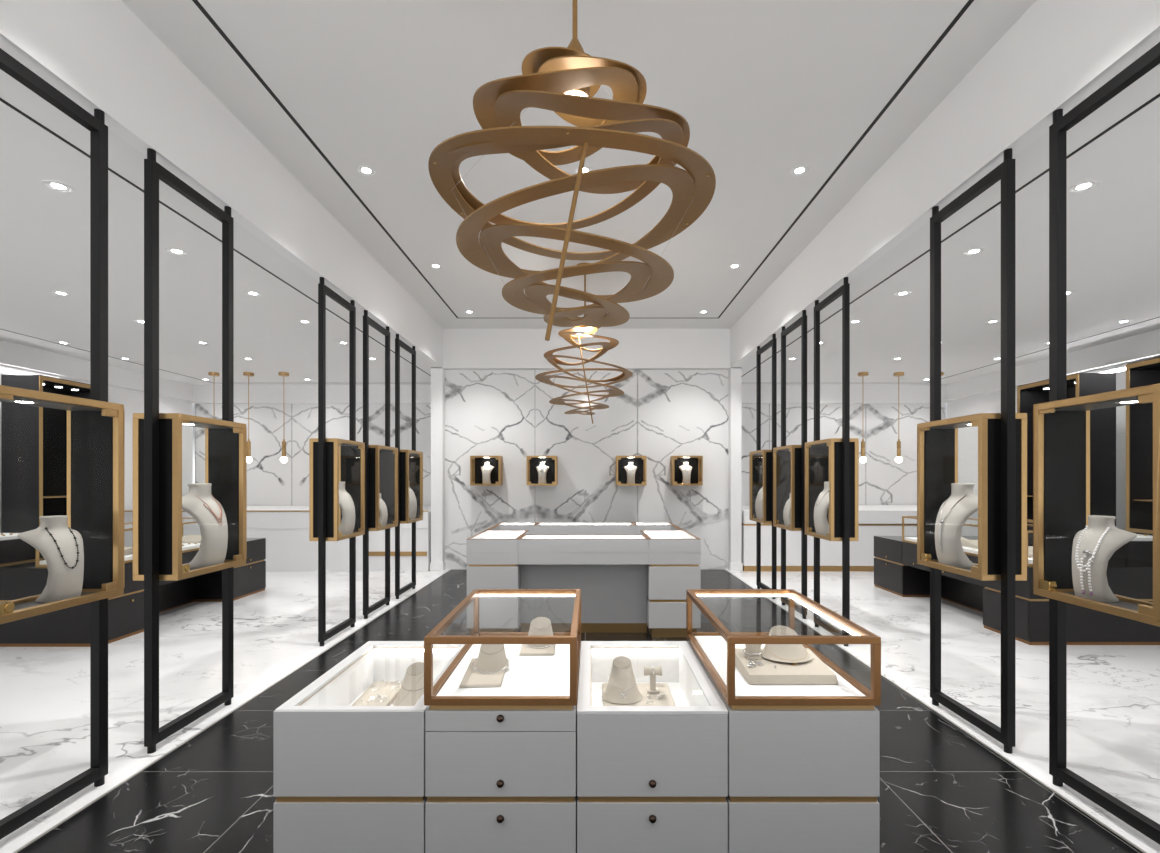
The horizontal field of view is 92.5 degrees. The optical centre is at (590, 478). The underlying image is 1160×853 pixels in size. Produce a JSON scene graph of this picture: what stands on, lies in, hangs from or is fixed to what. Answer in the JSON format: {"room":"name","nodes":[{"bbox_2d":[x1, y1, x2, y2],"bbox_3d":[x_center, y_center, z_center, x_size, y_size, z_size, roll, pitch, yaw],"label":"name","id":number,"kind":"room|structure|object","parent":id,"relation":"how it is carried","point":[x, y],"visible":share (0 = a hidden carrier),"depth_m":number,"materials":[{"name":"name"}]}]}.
{"room":"shop","nodes":[
{"label":"shop","id":0,"kind":"room"},
{"bbox_2d":[0,340,192,400],"bbox_3d":[-7.720,-1.650,4.130,0.120,0.300,13.460,0,0,0],"label":"wall","id":1,"kind":"structure","parent":0,"point":[15,355],"depth_m":8.21,"materials":[{"name":"white paint"}]},
{"bbox_2d":[0,365,192,509],"bbox_3d":[-7.830,-0.150,4.130,0.100,3.300,13.460,0,0,0],"label":"wall","id":2,"kind":"structure","parent":0,"point":[133,401],"depth_m":9.43,"materials":[{"name":"white paint"}]},
{"bbox_2d":[0,366,60,532],"bbox_3d":[-7.749,-0.040,6.150,0.060,2.880,3.900,0,0,0],"label":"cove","id":3,"kind":"object","parent":2,"relation":"attached to","point":[4,370],"visible":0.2,"depth_m":7.35,"materials":[{"name":"white paint"}]},
{"bbox_2d":[0,69,436,384],"bbox_3d":[-5.133,-1.825,4.130,5.295,0.050,13.460,0,0,0],"label":"ceiling","id":4,"kind":"structure","parent":0,"point":[45,232],"depth_m":5.07,"materials":[{"name":"paint"}]},
{"bbox_2d":[41,180,74,192],"bbox_3d":[-3.280,-1.804,3.420,0.150,0.016,0.150,0,0,0],"label":"recessed light","id":5,"kind":"object","parent":4,"relation":"in","point":[43,182],"visible":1,"depth_m":3.42,"materials":[{"name":"white"}]},
{"bbox_2d":[0,98,430,382],"bbox_3d":[-4.950,-1.804,3.936,4.322,0.012,13.071,0,0,0],"label":"trim","id":6,"kind":"structure","parent":4,"relation":"attached to","point":[1,99],"depth_m":3.81,"materials":[{"name":"black"}]},
{"bbox_2d":[243,372,253,462],"bbox_3d":[-5.820,-1.032,9.450,0.160,1.535,0.160,0,0,0],"label":"pendant","id":7,"kind":"object","parent":4,"relation":"hanging from","point":[249,459],"visible":0.84,"depth_m":9.43,"materials":[{"name":"gold metal"}]},
{"bbox_2d":[279,372,288,462],"bbox_3d":[-5.220,-1.032,9.450,0.160,1.535,0.160,0,0,0],"label":"pendant","id":8,"kind":"object","parent":4,"relation":"hanging from","point":[283,459],"visible":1,"depth_m":9.42,"materials":[{"name":"gold metal"}]},
{"bbox_2d":[0,0,442,367],"bbox_3d":[-2.435,-2.140,3.200,0.100,0.680,11.600,0,0,0],"label":"wall","id":9,"kind":"structure","parent":0,"point":[99,54],"depth_m":3.31,"materials":[{"name":"white paint"}]},
{"bbox_2d":[187,385,430,403],"bbox_3d":[-5.185,-1.630,10.880,5.190,0.340,0.360,0,0,0],"label":"wall","id":10,"kind":"structure","parent":0,"point":[202,394],"depth_m":10.70,"materials":[{"name":"white paint"}]},
{"bbox_2d":[195,404,430,505],"bbox_3d":[-5.160,-0.455,10.900,5.140,2.010,0.120,0,0,0],"label":"wall","id":11,"kind":"structure","parent":0,"point":[270,481],"depth_m":10.84,"materials":[{"name":"stone"}]},
{"bbox_2d":[431,368,444,562],"bbox_3d":[-2.495,-0.150,9.930,0.190,3.300,1.860,0,0,0],"label":"wall","id":12,"kind":"structure","parent":0,"point":[437,374],"depth_m":9.00,"materials":[{"name":"white paint"}]},
{"bbox_2d":[13,571,447,852],"bbox_3d":[-2.306,1.524,3.200,0.012,0.053,11.600,0,0,0],"label":"trim","id":13,"kind":"structure","parent":12,"relation":"attached to","point":[153,762],"depth_m":3.06,"materials":[{"name":"silver metal"}]},
{"bbox_2d":[121,0,1035,328],"bbox_3d":[-0.060,-2.455,3.200,4.650,0.050,11.600,0,0,0],"label":"ceiling","id":14,"kind":"structure","parent":0,"point":[763,89],"depth_m":3.55,"materials":[{"name":"paint"}]},
{"bbox_2d":[356,165,375,175],"bbox_3d":[-1.770,-2.434,4.380,0.150,0.016,0.150,0,0,0],"label":"recessed light","id":15,"kind":"object","parent":14,"relation":"in","point":[365,170],"visible":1,"depth_m":4.38,"materials":[{"name":"paint"}]},
{"bbox_2d":[428,0,715,340],"bbox_3d":[-0.070,-1.427,2.250,1.128,2.006,1.128,0,0,0],"label":"pendant","id":16,"kind":"object","parent":14,"relation":"hanging from","point":[564,81],"visible":1,"depth_m":2.07,"materials":[{"name":"gold metal"}]},
{"bbox_2d":[192,0,973,317],"bbox_3d":[-0.037,-2.434,2.906,3.971,0.012,11.013,0,0,0],"label":"trim","id":17,"kind":"structure","parent":14,"relation":"attached to","point":[196,2],"depth_m":3.77,"materials":[{"name":"black metal"}]},
{"bbox_2d":[535,263,632,423],"bbox_3d":[-0.074,-1.530,6.350,1.113,1.800,1.113,0,0,0],"label":"pendant","id":18,"kind":"object","parent":14,"relation":"hanging from","point":[567,334],"visible":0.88,"depth_m":6.34,"materials":[{"name":"gold metal"}]},
{"bbox_2d":[790,165,809,175],"bbox_3d":[1.650,-2.434,4.380,0.150,0.016,0.150,0,0,0],"label":"recessed light","id":19,"kind":"object","parent":14,"relation":"in","point":[799,170],"visible":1,"depth_m":4.38,"materials":[{"name":"white"}]},
{"bbox_2d":[0,569,1159,852],"bbox_3d":[-0.405,1.525,4.130,14.750,0.050,13.460,0,0,0],"label":"floor","id":20,"kind":"structure","parent":0,"point":[942,790],"depth_m":3.47,"materials":[{"name":"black stone"}]},
{"bbox_2d":[0,532,44,566],"bbox_3d":[-6.375,1.067,6.090,0.750,0.867,1.020,0,0,0],"label":"drawer unit","id":21,"kind":"object","parent":20,"relation":"on","point":[17,551],"visible":0.21,"depth_m":5.80,"materials":[{"name":"black wood"}]},
{"bbox_2d":[1,375,89,532],"bbox_3d":[-7.131,0.100,7.425,0.501,2.804,0.950,0,0,0],"label":"tall cabinet","id":22,"kind":"object","parent":20,"relation":"on","point":[33,438],"visible":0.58,"depth_m":6.95,"materials":[{"name":"black wood"}]},
{"bbox_2d":[0,48,123,839],"bbox_3d":[-2.407,-0.150,2.400,0.254,3.300,0.690,0,0,0],"label":"display stand","id":23,"kind":"object","parent":20,"relation":"on","point":[95,425],"visible":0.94,"depth_m":2.68,"materials":[{"name":"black metal"}]},
{"bbox_2d":[10,400,38,403],"bbox_3d":[-2.407,-0.326,2.360,0.088,0.003,0.088,0,0,0],"label":"recessed light","id":24,"kind":"object","parent":23,"relation":"on","point":[17,401],"depth_m":2.35,"materials":[{"name":"silver metal"}]},
{"bbox_2d":[17,515,83,601],"bbox_3d":[-2.415,0.359,2.521,0.160,0.376,0.227,0,0,14],"label":"bust","id":25,"kind":"object","parent":23,"relation":"on","point":[64,582],"visible":0.95,"depth_m":2.48,"materials":[{"name":"beige fabric"}]},
{"bbox_2d":[45,526,78,568],"bbox_3d":[-2.379,0.312,2.511,0.099,0.191,0.096,0,0,14],"label":"necklace","id":26,"kind":"object","parent":25,"relation":"on","point":[50,534],"visible":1,"depth_m":2.49,"materials":[{"name":"grey metal"}]},
{"bbox_2d":[0,538,265,646],"bbox_3d":[-4.836,1.149,6.204,0.968,0.701,2.532,0,0,0],"label":"display counter","id":27,"kind":"object","parent":20,"relation":"on","point":[67,627],"depth_m":5.11,"materials":[{"name":"black wood"}]},
{"bbox_2d":[35,517,199,566],"bbox_3d":[-4.710,0.639,5.920,0.620,0.320,1.800,0,0,0],"label":"glass case","id":28,"kind":"object","parent":27,"relation":"on","point":[187,547],"visible":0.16,"depth_m":5.98,"materials":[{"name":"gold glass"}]},
{"bbox_2d":[182,535,200,542],"bbox_3d":[-4.710,0.714,6.570,0.340,0.070,0.299,0,0,0],"label":"pad","id":29,"kind":"object","parent":28,"relation":"in","point":[187,538],"visible":0.46,"depth_m":6.51,"materials":[{"name":"beige fabric"}]},
{"bbox_2d":[133,148,246,753],"bbox_3d":[-2.407,-0.150,3.364,0.254,3.300,0.690,0,0,0],"label":"display stand","id":30,"kind":"object","parent":20,"relation":"on","point":[157,437],"visible":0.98,"depth_m":3.08,"materials":[{"name":"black metal"}]},
{"bbox_2d":[182,483,227,567],"bbox_3d":[-2.423,0.288,3.495,0.220,0.516,0.312,0,0,8],"label":"bust","id":31,"kind":"object","parent":30,"relation":"on","point":[214,537],"visible":0.93,"depth_m":3.43,"materials":[{"name":"beige fabric"}]},
{"bbox_2d":[124,506,430,570],"bbox_3d":[-5.170,1.008,9.877,5.100,0.985,1.866,0,0,0],"label":"display counter","id":32,"kind":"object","parent":20,"relation":"on","point":[285,529],"depth_m":8.96,"materials":[{"name":"white paint"}]},
{"bbox_2d":[309,277,364,645],"bbox_3d":[-2.407,-0.150,5.295,0.254,3.300,0.690,0,0,0],"label":"display stand","id":33,"kind":"object","parent":20,"relation":"on","point":[332,461],"visible":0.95,"depth_m":5.01,"materials":[{"name":"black metal"}]},
{"bbox_2d":[339,482,355,534],"bbox_3d":[-2.423,0.288,5.426,0.220,0.516,0.312,0,0,8],"label":"bust","id":34,"kind":"object","parent":33,"relation":"on","point":[346,503],"visible":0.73,"depth_m":5.37,"materials":[{"name":"beige fabric"}]},
{"bbox_2d":[273,641,464,852],"bbox_3d":[-0.773,1.121,2.156,0.484,0.757,0.766,0,0,0],"label":"display case","id":35,"kind":"object","parent":20,"relation":"on","point":[347,778],"depth_m":1.77,"materials":[{"name":"grey paint"}]},
{"bbox_2d":[352,681,402,705],"bbox_3d":[-0.875,0.897,2.285,0.144,0.024,0.289,0,0,0],"label":"pad","id":36,"kind":"object","parent":35,"relation":"on","point":[384,690],"visible":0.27,"depth_m":2.29,"materials":[{"name":"beige fabric"}]},
{"bbox_2d":[361,680,400,701],"bbox_3d":[-0.871,0.885,2.319,0.130,0.018,0.219,0,0,0],"label":"jewelry","id":37,"kind":"object","parent":36,"relation":"on","point":[394,682],"visible":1,"depth_m":2.33,"materials":[{"name":"silver metal"}]},
{"bbox_2d":[392,662,423,705],"bbox_3d":[-0.715,0.838,2.270,0.184,0.141,0.159,0,0,0],"label":"necklace display bust","id":38,"kind":"object","parent":35,"relation":"on","point":[414,676],"visible":0.63,"depth_m":2.24,"materials":[{"name":"beige fabric"}]},
{"bbox_2d":[363,310,397,618],"bbox_3d":[-2.407,-0.150,6.265,0.254,3.300,0.690,0,0,0],"label":"display stand","id":39,"kind":"object","parent":20,"relation":"on","point":[381,462],"visible":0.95,"depth_m":6.16,"materials":[{"name":"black metal"}]},
{"bbox_2d":[379,493,387,526],"bbox_3d":[-2.415,0.359,6.365,0.160,0.376,0.227,0,0,8],"label":"bust","id":40,"kind":"object","parent":39,"relation":"on","point":[382,506],"visible":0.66,"depth_m":6.33,"materials":[{"name":"white ceramic"}]},
{"bbox_2d":[395,334,422,598],"bbox_3d":[-2.407,-0.150,7.240,0.254,3.300,0.690,0,0,0],"label":"display stand","id":41,"kind":"object","parent":20,"relation":"on","point":[410,462],"visible":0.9,"depth_m":6.96,"materials":[{"name":"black metal"}]},
{"bbox_2d":[409,481,416,519],"bbox_3d":[-2.423,0.288,7.371,0.220,0.516,0.312,0,0,8],"label":"bust","id":42,"kind":"object","parent":41,"relation":"on","point":[412,498],"visible":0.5,"depth_m":7.31,"materials":[{"name":"white ceramic"}]},
{"bbox_2d":[466,530,528,634],"bbox_3d":[-0.922,1.034,5.659,0.485,0.932,0.901,0,0,0],"label":"display counter","id":43,"kind":"object","parent":20,"relation":"on","point":[492,555],"visible":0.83,"depth_m":5.21,"materials":[{"name":"grey paint"}]},
{"bbox_2d":[424,589,580,852],"bbox_3d":[-0.287,1.004,2.151,0.489,0.993,0.782,0,0,0],"label":"display case","id":44,"kind":"object","parent":20,"relation":"on","point":[501,762],"depth_m":1.77,"materials":[{"name":"grey paint"}]},
{"bbox_2d":[459,658,507,687],"bbox_3d":[-0.385,0.706,2.030,0.144,0.012,0.278,0,0,-3],"label":"pad","id":45,"kind":"object","parent":44,"relation":"on","point":[472,678],"visible":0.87,"depth_m":1.95,"materials":[{"name":"beige fabric"}]},
{"bbox_2d":[475,644,508,670],"bbox_3d":[-0.368,0.657,2.070,0.129,0.088,0.111,0,0,0],"label":"jewelry display stand","id":46,"kind":"object","parent":45,"relation":"on","point":[491,657],"visible":0.89,"depth_m":2.04,"materials":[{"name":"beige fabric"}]},
{"bbox_2d":[519,644,555,655],"bbox_3d":[-0.220,0.706,2.340,0.144,0.012,0.218,0,0,-2],"label":"pad","id":47,"kind":"object","parent":44,"relation":"on","point":[525,650],"visible":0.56,"depth_m":2.27,"materials":[{"name":"beige fabric"}]},
{"bbox_2d":[527,617,552,645],"bbox_3d":[-0.213,0.652,2.370,0.129,0.098,0.111,0,0,0],"label":"jewelry display stand","id":48,"kind":"object","parent":47,"relation":"on","point":[539,626],"visible":0.75,"depth_m":2.35,"materials":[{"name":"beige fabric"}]},
{"bbox_2d":[496,522,537,534],"bbox_3d":[-0.922,1.034,6.999,0.485,0.932,0.401,0,0,0],"label":"display counter","id":49,"kind":"object","parent":20,"relation":"on","point":[530,526],"visible":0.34,"depth_m":6.80,"materials":[{"name":"grey paint"}]},
{"bbox_2d":[518,535,648,632],"bbox_3d":[-0.066,1.034,5.419,1.229,0.932,0.421,0,0,0],"label":"display counter","id":50,"kind":"object","parent":20,"relation":"on","point":[610,571],"visible":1,"depth_m":5.39,"materials":[{"name":"grey paint"}]},
{"bbox_2d":[535,522,634,534],"bbox_3d":[-0.066,1.034,6.999,1.229,0.932,0.401,0,0,0],"label":"display counter","id":51,"kind":"object","parent":20,"relation":"on","point":[541,528],"visible":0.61,"depth_m":6.80,"materials":[{"name":"grey paint"}]},
{"bbox_2d":[577,641,727,852],"bbox_3d":[0.198,1.121,2.150,0.484,0.757,0.779,0,0,0],"label":"display case","id":52,"kind":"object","parent":20,"relation":"on","point":[651,779],"depth_m":1.77,"materials":[{"name":"grey paint"}]},
{"bbox_2d":[602,683,674,705],"bbox_3d":[0.195,0.902,2.300,0.289,0.014,0.269,0,0,0],"label":"pad","id":53,"kind":"object","parent":52,"relation":"on","point":[663,688],"visible":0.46,"depth_m":2.28,"materials":[{"name":"beige fabric"}]},
{"bbox_2d":[601,656,642,703],"bbox_3d":[0.130,0.820,2.280,0.170,0.151,0.147,0,0,0],"label":"necklace display bust","id":54,"kind":"object","parent":53,"relation":"on","point":[621,677],"visible":1,"depth_m":2.25,"materials":[{"name":"beige fabric"}]},
{"bbox_2d":[644,666,661,692],"bbox_3d":[0.262,0.841,2.330,0.075,0.106,0.040,0,0,0],"label":"stand","id":55,"kind":"object","parent":53,"relation":"on","point":[647,670],"visible":1,"depth_m":2.32,"materials":[{"name":"beige fabric"}]},
{"bbox_2d":[633,522,673,534],"bbox_3d":[0.791,1.034,6.999,0.488,0.932,0.401,0,0,0],"label":"display counter","id":56,"kind":"object","parent":20,"relation":"on","point":[639,526],"visible":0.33,"depth_m":6.80,"materials":[{"name":"grey paint"}]},
{"bbox_2d":[640,530,700,636],"bbox_3d":[0.791,1.034,5.659,0.488,0.932,0.901,0,0,0],"label":"display counter","id":57,"kind":"object","parent":20,"relation":"on","point":[673,568],"visible":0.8,"depth_m":5.21,"materials":[{"name":"grey paint"}]},
{"bbox_2d":[749,334,776,598],"bbox_3d":[2.290,-0.150,7.240,0.254,3.300,0.690,0,0,0],"label":"display stand","id":58,"kind":"object","parent":20,"relation":"on","point":[760,461],"visible":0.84,"depth_m":7.11,"materials":[{"name":"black metal"}]},
{"bbox_2d":[755,487,762,519],"bbox_3d":[2.306,0.288,7.371,0.220,0.516,0.312,0,0,-8],"label":"bust","id":59,"kind":"object","parent":58,"relation":"on","point":[759,501],"visible":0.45,"depth_m":7.31,"materials":[{"name":"beige fabric"}]},
{"bbox_2d":[686,589,880,852],"bbox_3d":[0.683,1.004,2.156,0.489,0.993,0.771,0,0,0],"label":"display case","id":60,"kind":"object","parent":20,"relation":"on","point":[804,759],"depth_m":1.77,"materials":[{"name":"grey paint"}]},
{"bbox_2d":[735,648,838,683],"bbox_3d":[0.703,0.688,2.045,0.310,0.048,0.259,0,0,0],"label":"pad","id":61,"kind":"object","parent":60,"relation":"on","point":[814,671],"visible":0.64,"depth_m":1.95,"materials":[{"name":"beige fabric"}]},
{"bbox_2d":[743,644,762,658],"bbox_3d":[0.612,0.637,2.090,0.074,0.064,0.074,0,0,0],"label":"stand","id":62,"kind":"object","parent":61,"relation":"on","point":[749,648],"visible":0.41,"depth_m":2.06,"materials":[{"name":"beige fabric"}]},
{"bbox_2d":[761,625,812,662],"bbox_3d":[0.735,0.618,2.090,0.193,0.095,0.167,0,0,0],"label":"necklace display bust","id":63,"kind":"object","parent":61,"relation":"on","point":[791,652],"visible":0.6,"depth_m":2.06,"materials":[{"name":"beige fabric"}]},
{"bbox_2d":[773,310,806,618],"bbox_3d":[2.290,-0.150,6.265,0.254,3.300,0.690,0,0,0],"label":"display stand","id":64,"kind":"object","parent":20,"relation":"on","point":[788,461],"visible":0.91,"depth_m":6.08,"materials":[{"name":"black metal"}]},
{"bbox_2d":[783,493,790,525],"bbox_3d":[2.298,0.359,6.365,0.160,0.376,0.227,0,0,-8],"label":"bust","id":65,"kind":"object","parent":64,"relation":"on","point":[787,511],"visible":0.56,"depth_m":6.32,"materials":[{"name":"beige fabric"}]},
{"bbox_2d":[805,277,858,645],"bbox_3d":[2.290,-0.150,5.295,0.254,3.300,0.690,0,0,0],"label":"display stand","id":66,"kind":"object","parent":20,"relation":"on","point":[835,461],"visible":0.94,"depth_m":5.01,"materials":[{"name":"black metal"}]},
{"bbox_2d":[814,482,828,534],"bbox_3d":[2.306,0.288,5.426,0.220,0.516,0.312,0,0,-8],"label":"bust","id":67,"kind":"object","parent":66,"relation":"on","point":[821,524],"visible":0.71,"depth_m":5.36,"materials":[{"name":"beige fabric"}]},
{"bbox_2d":[742,505,977,570],"bbox_3d":[4.695,1.008,9.880,4.430,0.985,1.860,0,0,0],"label":"display counter","id":68,"kind":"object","parent":20,"relation":"on","point":[873,520],"depth_m":8.96,"materials":[{"name":"white paint"}]},
{"bbox_2d":[917,148,1026,753],"bbox_3d":[2.290,-0.150,3.364,0.254,3.300,0.690,0,0,0],"label":"display stand","id":69,"kind":"object","parent":20,"relation":"on","point":[1002,437],"visible":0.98,"depth_m":3.08,"materials":[{"name":"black metal"}]},
{"bbox_2d":[935,483,977,567],"bbox_3d":[2.306,0.288,3.495,0.220,0.516,0.312,0,0,-8],"label":"bust","id":70,"kind":"object","parent":69,"relation":"on","point":[953,554],"visible":0.95,"depth_m":3.43,"materials":[{"name":"beige fabric"}]},
{"bbox_2d":[939,494,965,551],"bbox_3d":[2.253,0.281,3.487,0.131,0.363,0.122,0,0,-8],"label":"necklace","id":71,"kind":"object","parent":70,"relation":"hanging from","point":[941,520],"visible":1,"depth_m":3.48,"materials":[{"name":"silver metal"}]},
{"bbox_2d":[874,536,1159,644],"bbox_3d":[4.641,1.149,6.364,1.418,0.701,2.752,0,0,0],"label":"display counter","id":72,"kind":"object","parent":20,"relation":"on","point":[897,571],"depth_m":5.07,"materials":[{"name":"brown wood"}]},
{"bbox_2d":[902,516,1032,565],"bbox_3d":[4.290,0.639,6.080,0.620,0.320,2.020,0,0,0],"label":"glass case","id":73,"kind":"object","parent":72,"relation":"on","point":[967,550],"visible":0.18,"depth_m":5.92,"materials":[{"name":"gold metal"}]},
{"bbox_2d":[962,540,977,548],"bbox_3d":[4.290,0.714,6.020,0.340,0.070,0.299,0,0,0],"label":"pad","id":74,"kind":"object","parent":73,"relation":"in","point":[967,543],"visible":0.2,"depth_m":6.06,"materials":[{"name":"beige fabric"}]},
{"bbox_2d":[1017,373,1115,544],"bbox_3d":[6.221,0.100,7.310,0.481,2.804,0.980,0,0,0],"label":"tall cabinet","id":75,"kind":"object","parent":20,"relation":"on","point":[1102,421],"visible":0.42,"depth_m":6.82,"materials":[{"name":"grey wood"}]},
{"bbox_2d":[1033,42,1159,844],"bbox_3d":[2.290,-0.150,2.400,0.254,3.300,0.690,0,0,0],"label":"display stand","id":76,"kind":"object","parent":20,"relation":"on","point":[1061,425],"visible":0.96,"depth_m":2.68,"materials":[{"name":"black metal"}]},
{"bbox_2d":[1072,515,1136,601],"bbox_3d":[2.298,0.359,2.521,0.160,0.376,0.227,0,0,-14],"label":"bust","id":77,"kind":"object","parent":76,"relation":"on","point":[1115,538],"visible":0.98,"depth_m":2.48,"materials":[{"name":"beige fabric"}]},
{"bbox_2d":[1075,525,1109,595],"bbox_3d":[2.260,0.370,2.511,0.104,0.307,0.097,0,0,-14],"label":"necklace","id":78,"kind":"object","parent":77,"relation":"on","point":[1086,551],"visible":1,"depth_m":2.49,"materials":[{"name":"white"}]},
{"bbox_2d":[1112,541,1152,561],"bbox_3d":[5.710,1.067,6.090,0.620,0.867,1.020,0,0,0],"label":"drawer unit","id":79,"kind":"object","parent":20,"relation":"on","point":[1135,550],"visible":0.06,"depth_m":5.59,"materials":[{"name":"brown wood"}]},
{"bbox_2d":[1131,534,1152,540],"bbox_3d":[5.685,0.479,5.900,0.470,0.308,0.500,0,0,0],"label":"glass case","id":80,"kind":"object","parent":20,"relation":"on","point":[1148,537],"visible":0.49,"depth_m":5.65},
{"bbox_2d":[1126,357,1159,535],"bbox_3d":[6.301,0.100,5.725,0.481,2.804,1.150,0,0,0],"label":"tall cabinet","id":81,"kind":"object","parent":20,"relation":"on","point":[1139,417],"visible":0.65,"depth_m":6.27,"materials":[{"name":"grey wood"}]},
{"bbox_2d":[445,370,727,568],"bbox_3d":[-0.062,-0.145,9.210,4.675,3.290,0.120,0,0,0],"label":"wall","id":82,"kind":"structure","parent":0,"point":[660,415],"depth_m":9.15,"materials":[{"name":"stone"}]},
{"bbox_2d":[430,562,445,570],"bbox_3d":[-2.497,1.435,9.073,0.217,0.130,0.174,0,0,0],"label":"baseboard","id":83,"kind":"structure","parent":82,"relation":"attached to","point":[433,566],"depth_m":8.99,"materials":[{"name":"white paint"}]},
{"bbox_2d":[470,456,502,485],"bbox_3d":[-1.690,-0.121,9.025,0.484,0.490,0.250,0,0,0],"label":"display box","id":84,"kind":"object","parent":82,"relation":"attached to","point":[496,476],"visible":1,"depth_m":9.13,"materials":[{"name":"gold metal"}]},
{"bbox_2d":[481,462,493,483],"bbox_3d":[-1.690,-0.087,9.053,0.218,0.362,0.154,0,0,0],"label":"bust","id":85,"kind":"object","parent":84,"relation":"on","point":[486,475],"visible":0.98,"depth_m":9.00,"materials":[{"name":"beige fabric"}]},
{"bbox_2d":[527,456,557,485],"bbox_3d":[-0.785,-0.121,9.025,0.484,0.490,0.250,0,0,0],"label":"display box","id":86,"kind":"object","parent":82,"relation":"attached to","point":[533,462],"visible":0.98,"depth_m":9.13,"materials":[{"name":"black wood"}]},
{"bbox_2d":[536,462,548,483],"bbox_3d":[-0.785,-0.087,9.053,0.218,0.362,0.154,0,0,0],"label":"bust","id":87,"kind":"object","parent":86,"relation":"on","point":[541,474],"visible":0.99,"depth_m":9.00,"materials":[{"name":"beige fabric"}]},
{"bbox_2d":[616,456,646,485],"bbox_3d":[0.657,-0.121,9.025,0.484,0.490,0.250,0,0,0],"label":"display box","id":88,"kind":"object","parent":82,"relation":"attached to","point":[621,461],"visible":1,"depth_m":9.13,"materials":[{"name":"black wood"}]},
{"bbox_2d":[624,462,636,483],"bbox_3d":[0.657,-0.087,9.053,0.218,0.362,0.154,0,0,0],"label":"bust","id":89,"kind":"object","parent":88,"relation":"on","point":[630,475],"visible":0.98,"depth_m":9.00,"materials":[{"name":"beige fabric"}]},
{"bbox_2d":[670,456,702,485],"bbox_3d":[1.560,-0.121,9.025,0.484,0.490,0.250,0,0,0],"label":"display box","id":90,"kind":"object","parent":82,"relation":"attached to","point":[676,476],"visible":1,"depth_m":9.13,"materials":[{"name":"black fabric"}]},
{"bbox_2d":[679,462,691,483],"bbox_3d":[1.560,-0.087,9.053,0.218,0.362,0.154,0,0,0],"label":"bust","id":91,"kind":"object","parent":90,"relation":"on","point":[686,473],"visible":0.94,"depth_m":9.00,"materials":[{"name":"white ceramic"}]},
{"bbox_2d":[443,329,729,369],"bbox_3d":[-0.060,-2.135,9.150,5.050,0.690,0.300,0,0,0],"label":"wall","id":92,"kind":"structure","parent":0,"point":[463,349],"depth_m":9.00,"materials":[{"name":"white paint"}]},
{"bbox_2d":[728,368,741,562],"bbox_3d":[2.362,-0.150,9.930,0.175,3.300,1.860,0,0,0],"label":"wall","id":93,"kind":"structure","parent":0,"point":[734,374],"depth_m":9.00,"materials":[{"name":"white paint"}]},
{"bbox_2d":[728,562,742,570],"bbox_3d":[2.364,1.435,9.073,0.202,0.130,0.174,0,0,0],"label":"baseboard","id":94,"kind":"structure","parent":93,"relation":"attached to","point":[731,566],"depth_m":8.99,"materials":[{"name":"white paint"}]},
{"bbox_2d":[728,571,1146,852],"bbox_3d":[2.221,1.524,3.200,0.012,0.053,11.600,0,0,0],"label":"trim","id":95,"kind":"structure","parent":93,"relation":"attached to","point":[1002,756],"depth_m":2.96,"materials":[{"name":"silver metal"}]},
{"bbox_2d":[742,404,944,504],"bbox_3d":[4.685,-0.455,10.900,4.470,2.010,0.120,0,0,0],"label":"wall","id":96,"kind":"structure","parent":0,"point":[883,480],"depth_m":10.84,"materials":[{"name":"stone"}]},
{"bbox_2d":[742,385,951,403],"bbox_3d":[4.710,-1.630,10.880,4.520,0.340,0.360,0,0,0],"label":"wall","id":97,"kind":"structure","parent":0,"point":[829,394],"depth_m":10.70,"materials":[{"name":"white paint"}]},
{"bbox_2d":[730,0,1159,367],"bbox_3d":[2.315,-2.140,3.200,0.100,0.680,11.600,0,0,0],"label":"wall","id":98,"kind":"structure","parent":0,"point":[1057,54],"depth_m":3.31,"materials":[{"name":"white paint"}]},
{"bbox_2d":[736,64,1159,384],"bbox_3d":[4.668,-1.825,4.130,4.605,0.050,13.460,0,0,0],"label":"ceiling","id":99,"kind":"structure","parent":0,"point":[1113,227],"depth_m":4.95,"materials":[{"name":"paint"}]},
{"bbox_2d":[858,372,867,462],"bbox_3d":[4.640,-1.032,9.450,0.160,1.535,0.160,0,0,0],"label":"pendant","id":100,"kind":"object","parent":99,"relation":"hanging from","point":[862,459],"visible":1,"depth_m":9.42,"materials":[{"name":"gold metal"}]},
{"bbox_2d":[893,372,903,462],"bbox_3d":[5.250,-1.032,9.450,0.160,1.535,0.160,0,0,0],"label":"pendant","id":101,"kind":"object","parent":99,"relation":"hanging from","point":[898,459],"visible":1,"depth_m":9.43,"materials":[{"name":"gold metal"}]},
{"bbox_2d":[742,93,1159,382],"bbox_3d":[4.505,-1.804,3.936,3.692,0.012,13.071,0,0,0],"label":"trim","id":102,"kind":"structure","parent":99,"relation":"attached to","point":[1158,95],"depth_m":3.79,"materials":[{"name":"black metal"}]},
{"bbox_2d":[1068,180,1099,192],"bbox_3d":[3.040,-1.804,3.420,0.150,0.016,0.150,0,0,0],"label":"recessed light","id":103,"kind":"object","parent":99,"relation":"in","point":[1097,182],"visible":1,"depth_m":3.42,"materials":[{"name":"white"}]},
{"bbox_2d":[946,329,1159,400],"bbox_3d":[6.910,-1.650,4.130,0.120,0.300,13.460,0,0,0],"label":"wall","id":104,"kind":"structure","parent":0,"point":[1146,345],"depth_m":7.77,"materials":[{"name":"white paint"}]},
{"bbox_2d":[947,356,1159,495],"bbox_3d":[7.020,-0.150,4.130,0.100,3.300,13.460,0,0,0],"label":"wall","id":105,"kind":"structure","parent":0,"point":[990,402],"depth_m":10.15,"materials":[{"name":"white paint"}]},
{"bbox_2d":[1086,357,1156,530],"bbox_3d":[6.950,-0.040,6.150,0.060,2.880,3.900,0,0,0],"label":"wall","id":106,"kind":"structure","parent":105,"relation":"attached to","point":[1120,370],"depth_m":7.25,"materials":[{"name":"white paint"}]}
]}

